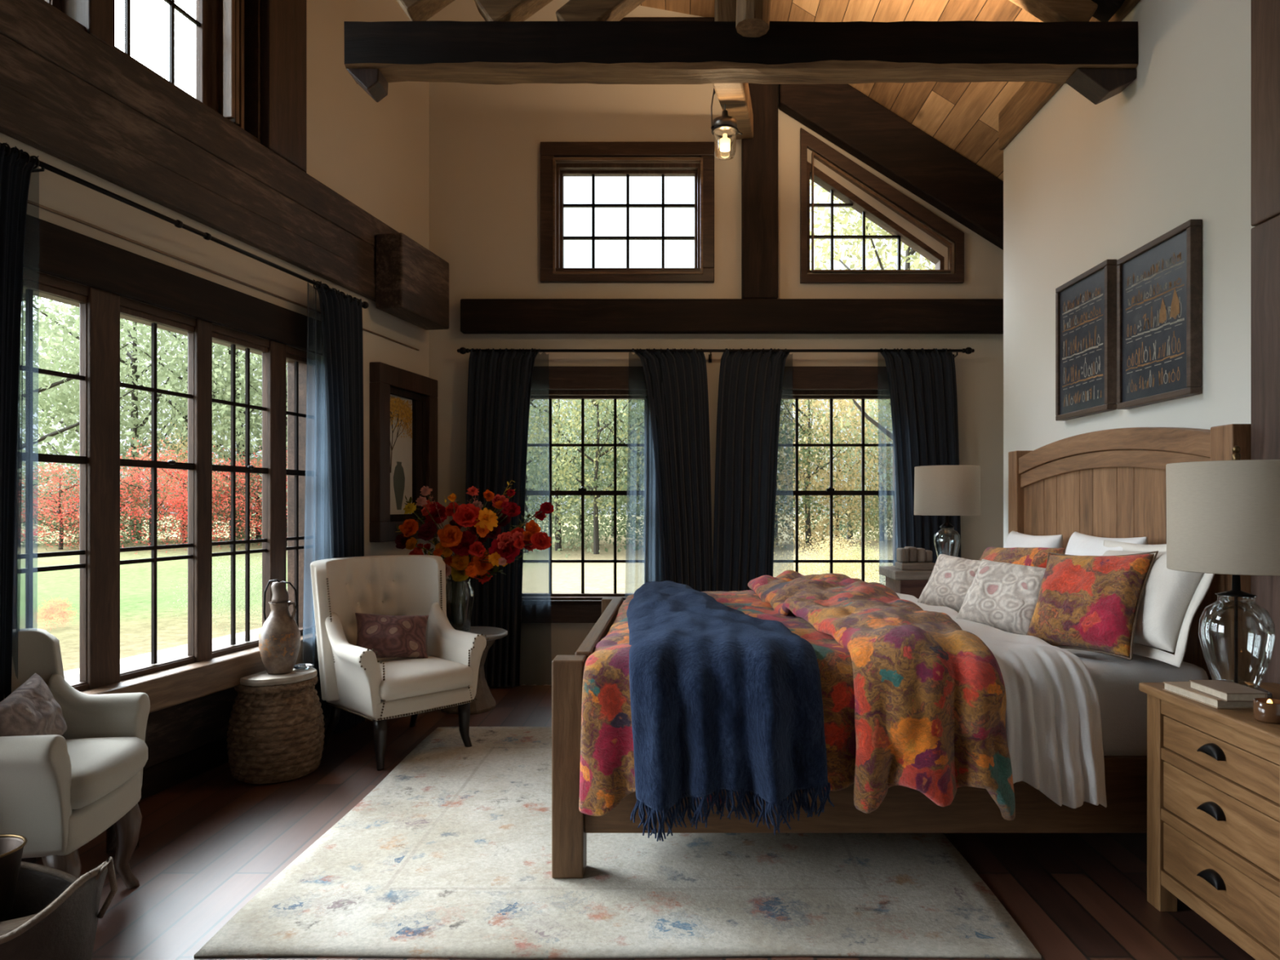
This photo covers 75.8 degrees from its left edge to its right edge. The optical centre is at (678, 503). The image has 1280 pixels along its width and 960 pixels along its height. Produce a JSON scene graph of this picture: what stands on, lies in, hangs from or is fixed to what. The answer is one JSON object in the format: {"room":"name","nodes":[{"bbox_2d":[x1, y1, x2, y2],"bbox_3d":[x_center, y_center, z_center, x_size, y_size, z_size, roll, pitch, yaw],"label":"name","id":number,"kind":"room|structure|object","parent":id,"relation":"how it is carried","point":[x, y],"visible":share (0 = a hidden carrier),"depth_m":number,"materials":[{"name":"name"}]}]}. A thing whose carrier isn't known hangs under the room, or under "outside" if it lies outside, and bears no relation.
{"room":"bedroom","nodes":[
{"label":"bedroom","id":0,"kind":"room"},
{"bbox_2d":[0,0,429,555],"bbox_3d":[-2.244,-1.725,4.494,0.220,5.250,3.400,0,0,10],"label":"wall","id":1,"kind":"structure","parent":0,"point":[375,155],"depth_m":4.97,"materials":[{"name":"beige paint"}]},
{"bbox_2d":[37,218,306,712],"bbox_3d":[-2.297,-0.085,4.477,0.520,1.930,3.350,0,0,10],"label":"window","id":2,"kind":"structure","parent":1,"relation":"in","point":[206,665],"depth_m":3.69,"materials":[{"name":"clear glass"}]},
{"bbox_2d":[37,0,306,173],"bbox_3d":[-2.316,-2.545,3.760,0.230,1.410,1.725,0,0,10],"label":"window","id":3,"kind":"structure","parent":1,"relation":"in","point":[251,55],"depth_m":4.24,"materials":[{"name":"brown wood"}]},
{"bbox_2d":[0,143,368,308],"bbox_3d":[-2.158,-1.209,3.890,0.148,0.046,2.328,0,0,10],"label":"curtain rod","id":4,"kind":"object","parent":1,"relation":"attached to","point":[177,223],"visible":0.88,"depth_m":3.48,"materials":[{"name":"black metal"}]},
{"bbox_2d":[0,142,39,865],"bbox_3d":[-2.297,0.044,2.816,0.058,2.552,0.211,0,0,10],"label":"curtain","id":5,"kind":"object","parent":4,"relation":"hanging from","point":[19,176],"visible":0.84,"depth_m":2.83,"materials":[{"name":"blue fabric"}]},
{"bbox_2d":[302,280,364,733],"bbox_3d":[-1.964,0.044,4.700,0.072,2.552,0.573,0,0,9],"label":"curtain","id":6,"kind":"object","parent":4,"relation":"hanging from","point":[334,509],"visible":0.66,"depth_m":4.66,"materials":[{"name":"blue fabric"}]},
{"bbox_2d":[0,0,398,302],"bbox_3d":[-2.115,-1.578,4.446,0.050,0.528,3.350,0,0,10],"label":"beam","id":7,"kind":"structure","parent":1,"relation":"attached to","point":[66,95],"depth_m":3.58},
{"bbox_2d":[375,232,448,329],"bbox_3d":[-1.794,-1.490,5.582,0.188,0.480,0.680,0,0,10],"label":"beam end","id":8,"kind":"object","parent":7,"relation":"attached to","point":[412,281],"visible":1,"depth_m":5.38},
{"bbox_2d":[39,204,419,351],"bbox_3d":[-2.149,-1.107,4.364,0.012,0.010,3.177,0,0,10],"label":"trim","id":9,"kind":"structure","parent":1,"relation":"attached to","point":[42,206],"depth_m":3.71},
{"bbox_2d":[369,361,437,542],"bbox_3d":[-1.887,-0.331,5.686,0.075,1.162,0.811,0,0,10],"label":"framed picture","id":10,"kind":"object","parent":1,"relation":"attached to","point":[403,403],"visible":0.98,"depth_m":5.61,"materials":[{"name":"brown wood"}]},
{"bbox_2d":[142,665,302,769],"bbox_3d":[-2.424,1.100,4.626,0.220,0.500,3.600,0,0,10],"label":"wall","id":11,"kind":"structure","parent":0,"point":[175,731],"depth_m":4.04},
{"bbox_2d":[139,736,228,800],"bbox_3d":[-2.324,1.285,4.482,0.025,0.130,3.350,0,0,10],"label":"baseboard","id":12,"kind":"structure","parent":11,"relation":"attached to","point":[159,777],"depth_m":3.98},
{"bbox_2d":[232,765,319,784],"bbox_3d":[-2.015,1.340,4.120,0.390,0.020,0.390,0,0,0],"label":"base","id":13,"kind":"object","parent":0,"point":[272,780],"depth_m":3.95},
{"bbox_2d":[35,685,1255,959],"bbox_3d":[-0.100,1.400,1.850,6.800,0.100,8.900,0,0,0],"label":"floor","id":14,"kind":"structure","parent":0,"point":[211,840],"depth_m":3.03,"materials":[{"name":"brown wood"}]},
{"bbox_2d":[0,853,117,959],"bbox_3d":[-1.794,1.157,2.200,0.478,0.394,0.424,0,0,0],"label":"basket","id":15,"kind":"object","parent":14,"relation":"on","point":[67,930],"visible":0.91,"depth_m":2.20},
{"bbox_2d":[0,834,27,918],"bbox_3d":[-1.890,1.024,2.220,0.204,0.182,0.204,0,0,0],"label":"bucket","id":16,"kind":"object","parent":15,"relation":"in","point":[11,846],"visible":1,"depth_m":2.23,"materials":[{"name":"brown metal"}]},
{"bbox_2d":[0,628,150,888],"bbox_3d":[-2.119,0.898,2.650,0.623,0.916,0.688,0,0,-10],"label":"armchair","id":17,"kind":"object","parent":14,"relation":"on","point":[58,793],"visible":0.89,"depth_m":2.62,"materials":[{"name":"beige fabric"}]},
{"bbox_2d":[0,673,66,736],"bbox_3d":[-2.125,0.715,2.668,0.144,0.277,0.366,0,0,-10],"label":"cushion","id":18,"kind":"object","parent":17,"relation":"on","point":[31,708],"visible":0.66,"depth_m":2.65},
{"bbox_2d":[65,737,148,808],"bbox_3d":[-2.009,0.864,2.669,0.398,0.140,0.442,0,0,-10],"label":"seat cushion","id":19,"kind":"object","parent":17,"relation":"on","point":[98,767],"depth_m":2.63,"materials":[{"name":"beige fabric"}]},
{"bbox_2d":[226,665,324,784],"bbox_3d":[-2.015,1.097,4.120,0.442,0.507,0.443,0,0,-5],"label":"side table","id":20,"kind":"object","parent":14,"relation":"on","point":[276,727],"visible":0.96,"depth_m":3.96,"materials":[{"name":"wicker"}]},
{"bbox_2d":[258,579,300,674],"bbox_3d":[-1.990,0.610,4.100,0.188,0.465,0.188,0,0,0],"label":"jug vase","id":21,"kind":"object","parent":20,"relation":"on","point":[279,637],"visible":1,"depth_m":4.05,"materials":[{"name":"ceramic"}]},
{"bbox_2d":[310,555,488,770],"bbox_3d":[-1.571,0.833,4.570,0.796,1.046,0.805,0,0,43],"label":"armchair","id":22,"kind":"object","parent":14,"relation":"on","point":[353,680],"visible":0.95,"depth_m":4.51,"materials":[{"name":"beige fabric"}]},
{"bbox_2d":[355,613,428,657],"bbox_3d":[-1.606,0.745,4.607,0.417,0.277,0.167,0,0,-25],"label":"cushion","id":23,"kind":"object","parent":22,"relation":"on","point":[391,636],"visible":0.94,"depth_m":4.56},
{"bbox_2d":[378,655,472,701],"bbox_3d":[-1.487,0.935,4.496,0.559,0.141,0.544,0,0,43],"label":"seat cushion","id":24,"kind":"object","parent":22,"relation":"on","point":[402,679],"depth_m":4.35,"materials":[{"name":"beige fabric"}]},
{"bbox_2d":[440,626,507,714],"bbox_3d":[-1.385,1.097,5.420,0.504,0.505,0.504,0,0,0],"label":"side table","id":25,"kind":"object","parent":14,"relation":"on","point":[485,702],"visible":0.36,"depth_m":5.36,"materials":[{"name":"stone"}]},
{"bbox_2d":[445,577,474,632],"bbox_3d":[-1.435,0.668,5.360,0.196,0.352,0.196,0,0,0],"label":"vase","id":26,"kind":"object","parent":25,"relation":"on","point":[466,627],"visible":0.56,"depth_m":5.32,"materials":[{"name":"clear glass"}]},
{"bbox_2d":[395,480,554,624],"bbox_3d":[-1.314,0.315,5.264,1.055,0.941,0.440,0,0,-2],"label":"flower arrangement","id":27,"kind":"object","parent":26,"relation":"in","point":[471,558],"visible":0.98,"depth_m":5.22,"materials":[{"name":"red plant"}]},
{"bbox_2d":[193,726,1041,959],"bbox_3d":[-0.182,1.345,3.685,2.531,0.012,2.502,0,0,0],"label":"rug","id":28,"kind":"object","parent":14,"relation":"on","point":[449,855],"visible":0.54,"depth_m":2.87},
{"bbox_2d":[551,423,1250,878],"bbox_3d":[0.819,0.502,3.930,2.543,1.695,2.000,0,0,0],"label":"bed","id":29,"kind":"object","parent":28,"relation":"on","point":[1095,483],"visible":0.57,"depth_m":2.95,"materials":[{"name":"brown wood"}]},
{"bbox_2d":[1062,648,1209,755],"bbox_3d":[0.820,0.787,3.927,2.298,0.392,1.872,0,0,0],"label":"mattress","id":30,"kind":"object","parent":29,"relation":"on","point":[1122,705],"visible":0.04,"depth_m":3.00,"materials":[{"name":"white fabric"}]},
{"bbox_2d":[578,569,1015,820],"bbox_3d":[0.403,0.735,3.791,1.498,0.690,2.231,0,0,0],"label":"comforter","id":31,"kind":"object","parent":30,"relation":"on","point":[912,698],"visible":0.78,"depth_m":2.81,"materials":[{"name":"fabric"}]},
{"bbox_2d":[626,580,834,841],"bbox_3d":[0.022,0.771,3.755,0.679,0.666,2.261,0,0,-9],"label":"throw blanket","id":32,"kind":"object","parent":31,"relation":"on","point":[722,697],"visible":1,"depth_m":2.74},
{"bbox_2d":[917,554,981,612],"bbox_3d":[1.461,0.424,4.281,0.223,0.300,0.406,0,0,-28],"label":"cushion","id":33,"kind":"object","parent":30,"relation":"on","point":[951,578],"visible":0.56,"depth_m":4.25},
{"bbox_2d":[955,559,1045,635],"bbox_3d":[1.468,0.420,3.679,0.232,0.317,0.419,0,0,-34],"label":"cushion","id":34,"kind":"object","parent":30,"relation":"on","point":[1002,596],"visible":0.82,"depth_m":3.62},
{"bbox_2d":[895,592,1106,808],"bbox_3d":[1.260,0.782,3.851,0.386,0.544,2.107,0,0,-2],"label":"blanket","id":35,"kind":"object","parent":30,"relation":"on","point":[1054,729],"visible":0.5,"depth_m":2.84,"materials":[{"name":"white fabric"}]},
{"bbox_2d":[979,546,1064,568],"bbox_3d":[1.700,0.385,4.220,0.251,0.345,0.643,0,0,-12],"label":"cushion","id":36,"kind":"object","parent":30,"relation":"on","point":[1032,557],"visible":0.23,"depth_m":4.09,"materials":[{"name":"fabric"}]},
{"bbox_2d":[1003,530,1062,547],"bbox_3d":[1.871,0.360,4.420,0.212,0.409,0.619,0,0,0],"label":"pillow","id":37,"kind":"object","parent":30,"relation":"on","point":[1014,540],"visible":0.21,"depth_m":4.29,"materials":[{"name":"white fabric"}]},
{"bbox_2d":[1026,551,1158,660],"bbox_3d":[1.600,0.385,3.219,0.266,0.414,0.463,0,0,-36],"label":"cushion","id":38,"kind":"object","parent":30,"relation":"on","point":[1091,603],"visible":0.98,"depth_m":3.13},
{"bbox_2d":[1065,531,1147,555],"bbox_3d":[1.869,0.350,3.680,0.206,0.428,0.618,0,0,0],"label":"pillow","id":39,"kind":"object","parent":30,"relation":"on","point":[1078,544],"visible":0.19,"depth_m":3.66,"materials":[{"name":"white fabric"}]},
{"bbox_2d":[1102,540,1214,667],"bbox_3d":[1.800,0.366,3.220,0.281,0.470,0.702,0,0,-9],"label":"pillow","id":40,"kind":"object","parent":30,"relation":"on","point":[1171,599],"visible":0.43,"depth_m":2.98,"materials":[{"name":"beige fabric"}]},
{"bbox_2d":[879,566,933,598],"bbox_3d":[1.657,0.885,5.310,0.625,0.930,0.420,0,0,0],"label":"nightstand","id":41,"kind":"object","parent":14,"relation":"on","point":[909,582],"visible":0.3,"depth_m":5.13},
{"bbox_2d":[894,546,935,569],"bbox_3d":[1.510,0.348,5.240,0.220,0.142,0.160,0,0,0],"label":"wooden box","id":42,"kind":"object","parent":41,"relation":"on","point":[908,557],"visible":0.95,"depth_m":5.19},
{"bbox_2d":[914,465,980,557],"bbox_3d":[1.735,0.090,5.310,0.411,0.658,0.411,0,0,0],"label":"table lamp","id":43,"kind":"object","parent":41,"relation":"on","point":[946,491],"visible":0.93,"depth_m":5.14,"materials":[{"name":"fabric"}]},
{"bbox_2d":[1138,682,1279,959],"bbox_3d":[1.799,0.980,2.443,0.462,0.741,0.717,0,0,0],"label":"nightstand","id":44,"kind":"object","parent":14,"relation":"on","point":[1213,774],"visible":0.98,"depth_m":2.44,"materials":[{"name":"brown wood"}]},
{"bbox_2d":[1162,681,1253,708],"bbox_3d":[1.655,0.596,2.565,0.130,0.026,0.250,0,0,-3],"label":"book","id":45,"kind":"object","parent":44,"relation":"on","point":[1180,688],"visible":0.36,"depth_m":2.52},
{"bbox_2d":[1188,680,1267,702],"bbox_3d":[1.668,0.569,2.500,0.120,0.026,0.180,0,0,0],"label":"book","id":46,"kind":"object","parent":45,"relation":"on","point":[1226,691],"visible":0.91,"depth_m":2.46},
{"bbox_2d":[1165,445,1279,698],"bbox_3d":[1.765,0.213,2.600,0.383,0.792,0.383,0,0,0],"label":"table lamp","id":47,"kind":"object","parent":44,"relation":"on","point":[1223,517],"visible":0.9,"depth_m":2.49,"materials":[{"name":"fabric"}]},
{"bbox_2d":[1198,593,1275,688],"bbox_3d":[1.765,0.431,2.600,0.204,0.285,0.204,0,0,0],"label":"lamp base","id":48,"kind":"object","parent":47,"relation":"on","point":[1267,624],"depth_m":2.62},
{"bbox_2d":[639,0,714,17],"bbox_3d":[-1.514,-3.981,1.850,3.971,0.829,8.900,0,0,0],"label":"ceiling","id":49,"kind":"structure","parent":0,"point":[704,8],"depth_m":6.02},
{"bbox_2d":[429,0,1003,685],"bbox_3d":[0.500,-1.381,6.200,5.600,5.461,0.200,0,0,0],"label":"wall","id":50,"kind":"structure","parent":0,"point":[485,140],"depth_m":6.10,"materials":[{"name":"beige paint"}]},
{"bbox_2d":[548,366,628,622],"bbox_3d":[-0.721,-0.066,6.155,1.360,1.895,0.210,0,0,0],"label":"window","id":51,"kind":"structure","parent":50,"relation":"in","point":[582,383],"depth_m":6.10,"materials":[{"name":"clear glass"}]},
{"bbox_2d":[540,142,714,283],"bbox_3d":[-0.379,-2.156,6.157,1.289,1.034,0.205,0,0,0],"label":"window","id":52,"kind":"structure","parent":50,"relation":"in","point":[553,270],"depth_m":6.06,"materials":[{"name":"brown wood"}]},
{"bbox_2d":[457,346,974,362],"bbox_3d":[0.271,-1.095,6.037,3.781,0.096,0.126,0,0,0],"label":"curtain rod","id":53,"kind":"object","parent":50,"relation":"attached to","point":[462,350],"visible":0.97,"depth_m":5.99,"materials":[{"name":"black metal"}]},
{"bbox_2d":[465,347,551,688],"bbox_3d":[-1.247,0.102,6.000,0.637,2.473,0.068,0,0,0],"label":"curtain","id":54,"kind":"object","parent":53,"relation":"hanging from","point":[508,434],"visible":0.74,"depth_m":6.00,"materials":[{"name":"blue fabric"}]},
{"bbox_2d":[625,347,712,599],"bbox_3d":[-0.073,0.102,6.002,0.668,2.472,0.066,0,0,0],"label":"curtain","id":55,"kind":"object","parent":53,"relation":"hanging from","point":[668,517],"visible":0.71,"depth_m":6.00,"materials":[{"name":"blue fabric"}]},
{"bbox_2d":[712,348,793,591],"bbox_3d":[0.540,0.102,6.000,0.610,2.472,0.065,0,0,0],"label":"curtain","id":56,"kind":"object","parent":53,"relation":"hanging from","point":[753,520],"visible":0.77,"depth_m":6.00,"materials":[{"name":"blue fabric"}]},
{"bbox_2d":[877,347,960,585],"bbox_3d":[1.771,0.102,6.003,0.631,2.472,0.067,0,0,0],"label":"curtain","id":57,"kind":"object","parent":53,"relation":"hanging from","point":[918,421],"visible":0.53,"depth_m":6.00,"materials":[{"name":"blue fabric"}]},
{"bbox_2d":[460,298,1003,333],"bbox_3d":[0.700,-1.379,6.055,4.600,0.244,0.090,0,0,0],"label":"beam","id":58,"kind":"structure","parent":50,"relation":"attached to","point":[477,316],"depth_m":6.01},
{"bbox_2d":[741,83,777,298],"bbox_3d":[0.599,-2.485,6.060,0.265,1.963,0.080,0,0,0],"label":"wall post","id":59,"kind":"object","parent":50,"relation":"attached to","point":[759,153],"visible":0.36,"depth_m":6.02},
{"bbox_2d":[792,366,879,581],"bbox_3d":[1.140,-0.066,6.155,1.392,1.895,0.210,0,0,0],"label":"window","id":60,"kind":"structure","parent":50,"relation":"in","point":[830,383],"depth_m":6.16,"materials":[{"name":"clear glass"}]},
{"bbox_2d":[800,128,964,283],"bbox_3d":[1.506,-2.206,6.138,1.209,1.144,0.165,0,0,0],"label":"window","id":61,"kind":"structure","parent":50,"relation":"in","point":[834,160],"depth_m":6.07,"materials":[{"name":"brown wood"}]},
{"bbox_2d":[778,84,1003,249],"bbox_3d":[1.870,-2.438,6.040,2.260,1.858,0.120,0,0,0],"label":"rafter","id":62,"kind":"object","parent":50,"relation":"attached to","point":[846,117],"visible":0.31,"depth_m":5.98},
{"bbox_2d":[769,0,1043,181],"bbox_3d":[2.007,-2.659,1.850,3.114,2.017,8.900,0,0,0],"label":"ceiling","id":63,"kind":"structure","parent":0,"point":[963,117],"depth_m":5.48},
{"bbox_2d":[1003,0,1255,546],"bbox_3d":[2.200,-0.595,1.355,0.200,3.890,7.910,0,0,0],"label":"wall","id":64,"kind":"structure","parent":0,"point":[1086,184],"depth_m":3.69,"materials":[{"name":"paint"}]},
{"bbox_2d":[343,20,1137,84],"bbox_3d":[0.286,-2.096,3.823,3.624,0.215,0.153,0,0,0],"label":"tie beam","id":65,"kind":"structure","parent":64,"relation":"attached to","point":[684,51],"depth_m":3.75,"materials":[{"name":"brown wood"}]},
{"bbox_2d":[346,68,388,102],"bbox_3d":[-1.448,-1.945,3.825,0.150,0.097,0.130,0,0,0],"label":"corbel","id":66,"kind":"object","parent":65,"relation":"attached to","point":[371,81],"visible":1,"depth_m":3.76,"materials":[{"name":"brown wood"}]},
{"bbox_2d":[396,0,454,21],"bbox_3d":[-0.675,-2.776,3.825,1.356,1.043,0.140,0,0,0],"label":"strut","id":67,"kind":"object","parent":65,"relation":"on","point":[415,10],"visible":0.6,"depth_m":3.81,"materials":[{"name":"brown wood"}]},
{"bbox_2d":[474,0,552,22],"bbox_3d":[-0.400,-2.621,3.825,1.090,0.848,0.130,0,0,0],"label":"strut","id":68,"kind":"object","parent":65,"relation":"on","point":[503,11],"visible":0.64,"depth_m":3.77,"materials":[{"name":"brown wood"}]},
{"bbox_2d":[555,0,645,21],"bbox_3d":[-0.185,-2.456,3.825,0.759,0.646,0.130,0,0,0],"label":"strut","id":69,"kind":"object","parent":65,"relation":"on","point":[573,10],"visible":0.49,"depth_m":3.76,"materials":[{"name":"brown wood"}]},
{"bbox_2d":[712,83,753,139],"bbox_3d":[0.350,-2.433,4.965,0.150,0.830,2.208,0,0,7],"label":"knee brace","id":70,"kind":"object","parent":65,"relation":"attached to","point":[736,98],"visible":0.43,"depth_m":4.63,"materials":[{"name":"brown wood"}]},
{"bbox_2d":[711,88,742,159],"bbox_3d":[0.257,-2.147,4.550,0.150,0.465,0.150,0,0,-45],"label":"pendant lantern","id":71,"kind":"object","parent":70,"relation":"hanging from","point":[725,125],"visible":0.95,"depth_m":4.54,"materials":[{"name":"clear glass"}]},
{"bbox_2d":[735,0,770,37],"bbox_3d":[0.366,-2.847,3.689,0.220,1.441,0.172,0,0,0],"label":"post","id":72,"kind":"object","parent":65,"relation":"on","point":[753,16],"visible":1,"depth_m":3.64,"materials":[{"name":"brown wood"}]},
{"bbox_2d":[1008,0,1097,22],"bbox_3d":[1.260,-2.637,3.825,1.345,0.913,0.100,0,0,0],"label":"strut","id":73,"kind":"object","parent":65,"relation":"on","point":[1046,11],"visible":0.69,"depth_m":3.78,"materials":[{"name":"brown wood"}]},
{"bbox_2d":[998,80,1063,150],"bbox_3d":[2.083,-2.382,4.853,0.035,0.265,0.888,0,0,0],"label":"wall plate","id":74,"kind":"object","parent":64,"relation":"attached to","point":[1024,104],"depth_m":4.94,"materials":[{"name":"brown wood"}]},
{"bbox_2d":[1055,259,1116,420],"bbox_3d":[2.075,-0.810,4.200,0.049,0.720,0.540,0,0,0],"label":"framed picture","id":75,"kind":"object","parent":64,"relation":"attached to","point":[1086,305],"visible":0.99,"depth_m":4.15,"materials":[{"name":"wood"}]},
{"bbox_2d":[1065,68,1136,104],"bbox_3d":[1.963,-1.940,3.825,0.268,0.107,0.130,0,0,0],"label":"corbel","id":76,"kind":"object","parent":64,"relation":"attached to","point":[1097,86],"visible":1,"depth_m":3.77,"materials":[{"name":"brown wood"}]},
{"bbox_2d":[1116,219,1202,409],"bbox_3d":[2.075,-0.790,3.567,0.049,0.700,0.555,0,0,0],"label":"framed picture","id":77,"kind":"object","parent":64,"relation":"attached to","point":[1159,283],"visible":1,"depth_m":3.51,"materials":[{"name":"wood"}]},
{"bbox_2d":[1250,214,1279,684],"bbox_3d":[2.067,0.185,2.513,0.065,2.330,0.825,0,0,0],"label":"wall post","id":78,"kind":"object","parent":64,"relation":"attached to","point":[1264,237],"visible":0.45,"depth_m":2.85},
{"bbox_2d":[1250,0,1279,226],"bbox_3d":[2.067,-1.748,2.513,0.065,1.525,0.825,0,0,0],"label":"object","id":79,"kind":"object","parent":64,"relation":"attached to","point":[1264,14],"visible":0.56,"depth_m":2.85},
{"label":"outside","id":80,"kind":"structure","parent":0,"visible":0},
{"bbox_2d":[37,514,879,671],"bbox_3d":[-10.000,1.905,40.000,200.000,0.688,200.000,0,0,0],"label":"lawn","id":81,"kind":"structure","parent":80,"point":[135,578],"depth_m":19.82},
{"bbox_2d":[37,454,141,549],"bbox_3d":[-24.275,0.019,32.158,6.001,3.954,5.870,0,0,0],"label":"tree","id":82,"kind":"object","parent":81,"relation":"on","point":[60,544],"visible":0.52,"depth_m":31.61,"materials":[{"name":"red plant"}]},
{"bbox_2d":[38,302,181,530],"bbox_3d":[-34.151,-5.100,46.406,16.753,14.931,20.270,0,0,-20],"label":"tree","id":83,"kind":"object","parent":81,"relation":"on","point":[59,439],"visible":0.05,"depth_m":43.79,"materials":[{"name":"green plant"}]},
{"bbox_2d":[37,470,185,549],"bbox_3d":[-23.408,0.507,34.126,6.825,3.865,7.766,0,0,-29],"label":"tree","id":84,"kind":"object","parent":81,"relation":"on","point":[130,526],"visible":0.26,"depth_m":32.86,"materials":[{"name":"red plant"}]},
{"bbox_2d":[38,437,226,554],"bbox_3d":[-21.618,-0.215,32.776,6.916,5.243,6.478,0,0,-18],"label":"tree","id":85,"kind":"object","parent":81,"relation":"on","point":[183,472],"visible":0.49,"depth_m":32.78,"materials":[{"name":"red plant"}]},
{"bbox_2d":[37,297,231,536],"bbox_3d":[-28.270,-6.399,34.450,19.600,17.176,19.064,0,0,0],"label":"tree","id":86,"kind":"object","parent":81,"relation":"on","point":[46,438],"visible":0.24,"depth_m":34.99,"materials":[{"name":"green plant"}]},
{"bbox_2d":[37,297,262,540],"bbox_3d":[-28.683,-6.394,41.269,19.173,18.708,20.387,0,0,31],"label":"tree","id":87,"kind":"object","parent":81,"relation":"on","point":[139,340],"visible":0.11,"depth_m":40.86,"materials":[{"name":"green plant"}]},
{"bbox_2d":[38,297,287,538],"bbox_3d":[-27.458,-6.447,44.484,19.974,17.803,24.168,0,0,-20],"label":"tree","id":88,"kind":"object","parent":81,"relation":"on","point":[56,363],"visible":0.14,"depth_m":39.33,"materials":[{"name":"green plant"}]},
{"bbox_2d":[40,319,287,537],"bbox_3d":[-23.201,-6.695,42.466,20.300,17.789,19.745,0,0,0],"label":"tree","id":89,"kind":"object","parent":81,"relation":"on","point":[162,342],"visible":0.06,"depth_m":39.27,"materials":[{"name":"green plant"}]},
{"bbox_2d":[43,333,287,518],"bbox_3d":[-22.273,-6.108,44.253,19.601,18.063,20.842,0,0,31],"label":"tree","id":90,"kind":"object","parent":81,"relation":"on","point":[166,415],"visible":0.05,"depth_m":41.53,"materials":[{"name":"green plant"}]},
{"bbox_2d":[120,422,231,543],"bbox_3d":[-21.344,-0.731,34.834,4.912,5.935,5.326,0,0,31],"label":"tree","id":91,"kind":"object","parent":81,"relation":"on","point":[162,442],"visible":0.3,"depth_m":34.68,"materials":[{"name":"red plant"}]},
{"bbox_2d":[143,444,262,552],"bbox_3d":[-18.845,-0.072,34.146,5.664,4.669,6.662,0,0,-18],"label":"tree","id":92,"kind":"object","parent":81,"relation":"on","point":[224,473],"visible":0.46,"depth_m":33.21,"materials":[{"name":"red plant"}]},
{"bbox_2d":[120,340,287,537],"bbox_3d":[-18.270,-4.562,40.375,15.464,13.783,18.711,0,0,-20],"label":"tree","id":93,"kind":"object","parent":81,"relation":"on","point":[222,406],"visible":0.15,"depth_m":35.77,"materials":[{"name":"green plant"}]},
{"bbox_2d":[171,553,287,633],"bbox_3d":[-6.336,1.328,11.941,1.556,1.290,1.654,0,0,31],"label":"bush","id":94,"kind":"object","parent":81,"relation":"on","point":[256,574],"visible":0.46,"depth_m":11.92,"materials":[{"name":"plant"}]},
{"bbox_2d":[551,399,626,542],"bbox_3d":[-6.720,-2.842,34.229,9.955,9.815,9.683,0,0,0],"label":"tree","id":95,"kind":"object","parent":81,"relation":"on","point":[569,407],"visible":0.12,"depth_m":33.09,"materials":[{"name":"green plant"}]},
{"bbox_2d":[551,399,628,554],"bbox_3d":[-3.755,-2.408,33.194,8.018,9.188,9.702,0,0,-20],"label":"tree","id":96,"kind":"object","parent":81,"relation":"on","point":[596,532],"visible":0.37,"depth_m":32.13,"materials":[{"name":"green plant"}]},
{"bbox_2d":[551,399,628,557],"bbox_3d":[-5.933,-2.561,34.761,10.906,11.842,10.231,0,0,-21],"label":"tree","id":97,"kind":"object","parent":81,"relation":"on","point":[558,540],"visible":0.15,"depth_m":34.64,"materials":[{"name":"green plant"}]},
{"bbox_2d":[551,399,847,551],"bbox_3d":[-0.641,-2.250,35.723,12.681,11.015,11.897,0,0,-21],"label":"tree","id":98,"kind":"object","parent":81,"relation":"on","point":[620,539],"visible":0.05,"depth_m":34.32,"materials":[{"name":"green plant"}]},
{"bbox_2d":[591,399,878,546],"bbox_3d":[2.150,-1.815,36.224,12.133,10.307,13.806,0,0,-29],"label":"tree","id":99,"kind":"object","parent":81,"relation":"on","point":[806,515],"visible":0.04,"depth_m":33.49,"materials":[{"name":"green plant"}]},
{"bbox_2d":[792,399,877,538],"bbox_3d":[3.971,-2.961,37.234,10.204,10.060,9.926,0,0,0],"label":"tree","id":100,"kind":"object","parent":81,"relation":"on","point":[804,418],"visible":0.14,"depth_m":35.34,"materials":[{"name":"green plant"}]},
{"bbox_2d":[792,399,878,548],"bbox_3d":[4.934,-2.250,35.778,10.145,11.015,9.517,0,0,-21],"label":"tree","id":101,"kind":"object","parent":81,"relation":"on","point":[842,402],"visible":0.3,"depth_m":35.41,"materials":[{"name":"green plant"}]},
{"bbox_2d":[792,399,878,541],"bbox_3d":[7.073,-1.869,39.194,8.018,8.040,9.702,0,0,-20],"label":"tree","id":102,"kind":"object","parent":81,"relation":"on","point":[860,432],"visible":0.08,"depth_m":37.44,"materials":[{"name":"green plant"}]},
{"bbox_2d":[793,533,879,582],"bbox_3d":[2.561,1.303,14.948,2.370,1.583,2.223,0,0,-21],"label":"bush","id":103,"kind":"object","parent":81,"relation":"on","point":[802,567],"visible":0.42,"depth_m":14.95,"materials":[{"name":"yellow plant"}]},
{"bbox_2d":[794,399,878,497],"bbox_3d":[10.402,-2.791,35.562,11.480,10.580,12.208,0,0,31],"label":"tree","id":104,"kind":"object","parent":81,"relation":"on","point":[872,407],"visible":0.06,"depth_m":35.47,"materials":[{"name":"green plant"}]},
{"bbox_2d":[801,399,879,541],"bbox_3d":[9.609,-1.430,37.888,7.976,8.886,8.193,0,0,39],"label":"tree","id":105,"kind":"object","parent":81,"relation":"on","point":[870,522],"visible":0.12,"depth_m":37.41,"materials":[{"name":"green plant"}]},
{"bbox_2d":[792,179,935,441],"bbox_3d":[6.703,-6.341,25.645,13.264,17.041,13.323,0,0,20],"label":"tree","id":106,"kind":"object","parent":81,"relation":"on","point":[880,263],"visible":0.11,"depth_m":25.55,"materials":[{"name":"green plant"}]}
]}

